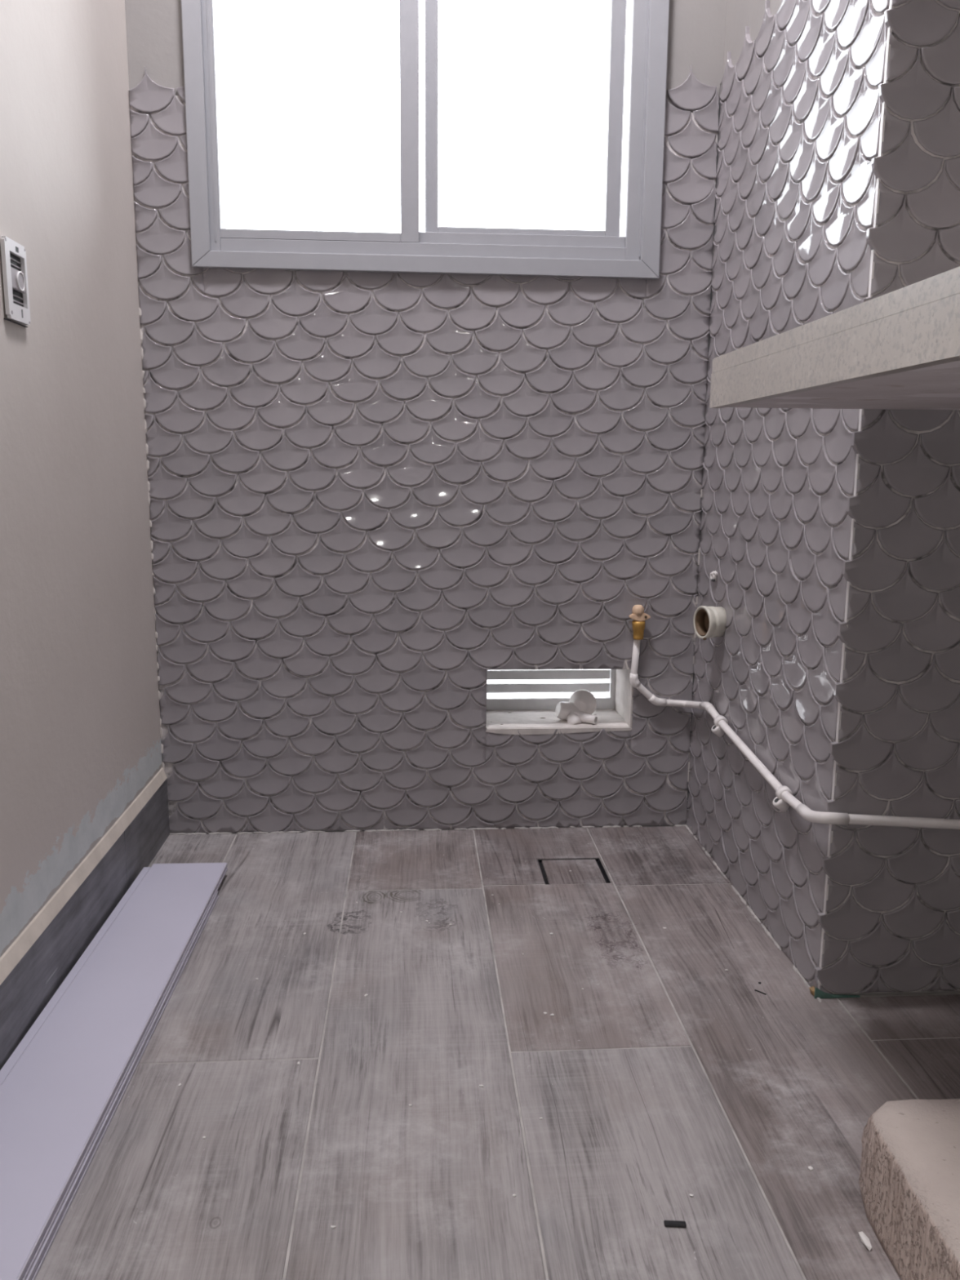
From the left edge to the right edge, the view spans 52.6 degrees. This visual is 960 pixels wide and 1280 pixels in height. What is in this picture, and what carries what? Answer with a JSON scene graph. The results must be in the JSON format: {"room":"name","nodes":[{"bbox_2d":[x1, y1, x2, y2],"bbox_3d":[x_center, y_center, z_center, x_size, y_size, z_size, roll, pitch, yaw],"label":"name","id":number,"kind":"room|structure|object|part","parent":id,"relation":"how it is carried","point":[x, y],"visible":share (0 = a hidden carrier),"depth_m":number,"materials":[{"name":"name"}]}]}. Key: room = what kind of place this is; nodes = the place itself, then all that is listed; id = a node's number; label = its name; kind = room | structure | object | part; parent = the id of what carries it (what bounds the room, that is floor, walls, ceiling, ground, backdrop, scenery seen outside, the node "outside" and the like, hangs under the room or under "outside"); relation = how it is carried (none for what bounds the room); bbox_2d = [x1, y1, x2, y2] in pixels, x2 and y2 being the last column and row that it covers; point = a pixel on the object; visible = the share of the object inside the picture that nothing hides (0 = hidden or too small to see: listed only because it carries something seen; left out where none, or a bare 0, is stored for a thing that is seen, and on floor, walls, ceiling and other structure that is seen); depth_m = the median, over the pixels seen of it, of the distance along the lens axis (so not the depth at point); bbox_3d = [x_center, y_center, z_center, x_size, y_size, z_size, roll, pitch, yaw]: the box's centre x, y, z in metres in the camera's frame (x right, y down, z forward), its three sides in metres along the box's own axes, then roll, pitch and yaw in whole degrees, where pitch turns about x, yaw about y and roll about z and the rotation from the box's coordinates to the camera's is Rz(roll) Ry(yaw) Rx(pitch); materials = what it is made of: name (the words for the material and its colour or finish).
{"room":"building under construction","nodes":[
{"label":"building under construction","id":0,"kind":"room"},
{"bbox_2d":[0,0,164,957],"bbox_3d":[-0.633,-0.653,0.022,0.125,2.964,3.967,0,10,-4],"label":"wall","id":1,"kind":"structure","parent":0,"point":[81,731],"depth_m":1.61,"materials":[{"name":"paint"}]},
{"bbox_2d":[0,235,31,327],"bbox_3d":[-0.661,-0.508,1.383,0.010,0.111,0.080,0,10,-4],"label":"switch frame","id":2,"kind":"object","parent":1,"relation":"attached to","point":[15,285],"visible":1,"depth_m":1.38,"materials":[{"name":"plastic"}]},
{"bbox_2d":[0,767,169,1070],"bbox_3d":[-0.581,0.705,0.259,0.010,0.160,3.959,0,10,-4],"label":"baseboard","id":3,"kind":"structure","parent":1,"relation":"attached to","point":[36,964],"depth_m":1.60,"materials":[{"name":"tile"}]},
{"bbox_2d":[124,0,726,834],"bbox_3d":[-0.098,-1.012,2.105,1.474,2.964,0.202,0,10,-4],"label":"wall","id":4,"kind":"structure","parent":0,"point":[373,495],"depth_m":2.13,"materials":[{"name":"tile"}]},
{"bbox_2d":[181,0,669,279],"bbox_3d":[-0.105,-1.256,1.993,0.977,0.976,0.086,0,10,-4],"label":"window","id":5,"kind":"structure","parent":4,"relation":"in","point":[631,250],"depth_m":2.02,"materials":[{"name":"white metal"}]},
{"bbox_3d":[-0.571,-1.249,1.925,0.038,0.972,0.013,0,10,-4],"label":"casing","id":6,"kind":"part","parent":5,"relation":"part of","materials":[{"name":"white metal"}]},
{"bbox_3d":[-0.330,-1.247,1.962,0.412,0.838,0.022,0,10,-4],"label":"sash","id":7,"kind":"part","parent":5,"relation":"part of","materials":[{"name":"glass"}]},
{"bbox_3d":[-0.106,-0.786,2.038,0.976,0.036,0.013,0,10,-4],"label":"casing","id":8,"kind":"part","parent":5,"relation":"part of","materials":[{"name":"white metal"}]},
{"bbox_3d":[0.095,-1.266,2.015,0.417,0.812,0.021,0,10,-4],"label":"sash","id":9,"kind":"part","parent":5,"relation":"part of","materials":[{"name":"glass"}]},
{"bbox_3d":[0.365,-1.251,1.988,0.039,0.976,0.013,0,10,-4],"label":"casing","id":10,"kind":"part","parent":5,"relation":"part of","materials":[{"name":"white metal"}]},
{"bbox_2d":[486,669,615,710],"bbox_3d":[0.170,0.104,2.408,0.335,0.139,0.019,0,10,-4],"label":"vent","id":11,"kind":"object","parent":4,"relation":"in","point":[514,702],"depth_m":2.40,"materials":[{"name":"metal"}]},
{"bbox_2d":[555,689,597,724],"bbox_3d":[0.229,0.162,2.300,0.098,0.083,0.096,0,10,-4],"label":"fitting","id":12,"kind":"object","parent":4,"relation":"on","point":[582,704],"visible":0.98,"depth_m":2.29,"materials":[{"name":"white plastic"}]},
{"bbox_2d":[35,824,959,1279],"bbox_3d":[0.386,0.806,0.382,2.194,0.076,4.278,0,10,-4],"label":"floor","id":13,"kind":"structure","parent":0,"point":[660,1081],"depth_m":1.34,"materials":[{"name":"tile"}]},
{"bbox_2d":[26,890,218,1279],"bbox_3d":[-0.532,0.675,0.857,0.165,0.014,2.100,0,10,-3],"label":"board","id":14,"kind":"object","parent":13,"relation":"on","point":[40,1259],"visible":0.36,"depth_m":1.24,"materials":[{"name":"white plastic"}]},
{"bbox_2d":[0,862,227,1279],"bbox_3d":[-0.540,0.643,0.956,0.165,0.014,2.100,0,10,-3],"label":"board","id":15,"kind":"object","parent":14,"relation":"on","point":[60,1085],"visible":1,"depth_m":1.35,"materials":[{"name":"white plastic"}]},
{"bbox_2d":[537,858,610,884],"bbox_3d":[0.195,0.488,2.036,0.134,0.010,0.129,0,10,-4],"label":"drain cover","id":16,"kind":"object","parent":13,"relation":"on","point":[584,871],"visible":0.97,"depth_m":2.03,"materials":[{"name":"grey tile"}]},
{"bbox_2d":[663,1220,686,1227],"bbox_3d":[0.216,0.648,1.078,0.024,0.004,0.007,1,10,3],"label":"strip","id":17,"kind":"object","parent":13,"relation":"on","point":[667,1223],"visible":1,"depth_m":1.07,"materials":[{"name":"black plastic"}]},
{"bbox_2d":[808,986,814,995],"bbox_3d":[0.535,0.565,1.558,0.012,0.016,0.018,0,10,-4],"label":"rubble","id":18,"kind":"object","parent":13,"relation":"on","point":[811,988],"visible":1,"depth_m":1.55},
{"bbox_2d":[858,1231,871,1251],"bbox_3d":[0.419,0.652,1.056,0.008,0.006,0.027,0,10,-4],"label":"crumb","id":19,"kind":"object","parent":13,"relation":"on","point":[864,1239],"visible":1,"depth_m":1.05,"materials":[{"name":"white"}]},
{"bbox_2d":[858,1098,959,1279],"bbox_3d":[0.652,0.638,0.820,0.432,0.118,0.624,0,10,0],"label":"concrete block","id":20,"kind":"object","parent":13,"relation":"on","point":[909,1178],"visible":1,"depth_m":1.02,"materials":[{"name":"beige concrete"}]},
{"bbox_2d":[686,0,904,995],"bbox_3d":[0.595,-0.933,1.682,0.148,2.964,0.772,0,10,-4],"label":"wall","id":21,"kind":"structure","parent":0,"point":[802,125],"depth_m":1.69,"materials":[{"name":"tile"}]},
{"bbox_2d":[693,605,727,639],"bbox_3d":[0.479,-0.037,2.022,0.050,0.070,0.070,-3,10,-18],"label":"stub","id":22,"kind":"object","parent":21,"relation":"attached to","point":[710,622],"visible":1,"depth_m":2.00,"materials":[{"name":"plastic"}]},
{"bbox_2d":[710,570,718,581],"bbox_3d":[0.499,-0.136,2.067,0.015,0.024,0.034,0,10,-4],"label":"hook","id":23,"kind":"object","parent":21,"relation":"attached to","point":[713,575],"visible":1,"depth_m":2.06,"materials":[{"name":"white plastic"}]},
{"bbox_2d":[711,715,728,737],"bbox_3d":[0.492,0.178,1.996,0.032,0.044,0.020,0,10,-4],"label":"clamp","id":24,"kind":"object","parent":21,"relation":"attached to","point":[716,729],"visible":0.86,"depth_m":1.99,"materials":[{"name":"white plastic"}]},
{"bbox_2d":[772,785,793,811],"bbox_3d":[0.515,0.271,1.654,0.032,0.044,0.020,0,10,-4],"label":"clamp","id":25,"kind":"object","parent":21,"relation":"attached to","point":[778,802],"visible":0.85,"depth_m":1.65,"materials":[{"name":"white plastic"}]},
{"bbox_2d":[628,604,959,829],"bbox_3d":[0.666,0.149,1.701,1.180,0.279,0.546,9,13,41],"label":"pipe","id":26,"kind":"object","parent":21,"relation":"attached to","point":[638,615],"visible":0.98,"depth_m":1.70,"materials":[{"name":"white plastic"}]},
{"bbox_2d":[631,620,645,639],"bbox_3d":[0.358,-0.023,2.195,0.030,0.041,0.030,0,10,-4],"label":"pipe fitting","id":27,"kind":"object","parent":26,"relation":"attached to","point":[638,626],"depth_m":2.18,"materials":[{"name":"gold metal"}]},
{"bbox_3d":[0.359,-0.053,2.186,0.047,0.022,0.016,0,10,-4],"label":"ear plate","id":28,"kind":"part","parent":26,"relation":"part of","materials":[{"name":"gold metal"}]},
{"bbox_3d":[0.547,-0.206,1.416,0.003,1.546,0.007,0,10,-4],"label":"corner trim","id":29,"kind":"part","parent":21,"relation":"part of","materials":[{"name":"grey tile"}]},
{"bbox_2d":[813,0,959,998],"bbox_3d":[0.973,-0.880,1.395,0.873,2.964,0.148,0,10,-4],"label":"wall","id":30,"kind":"structure","parent":0,"point":[891,924],"depth_m":1.45,"materials":[{"name":"tile"}]},
{"bbox_2d":[709,266,959,410],"bbox_3d":[0.832,-0.299,1.035,0.965,0.068,0.746,0,10,-4],"label":"countertop","id":31,"kind":"structure","parent":30,"relation":"attached to","point":[900,348],"depth_m":0.98,"materials":[{"name":"beige stone"}]}
]}

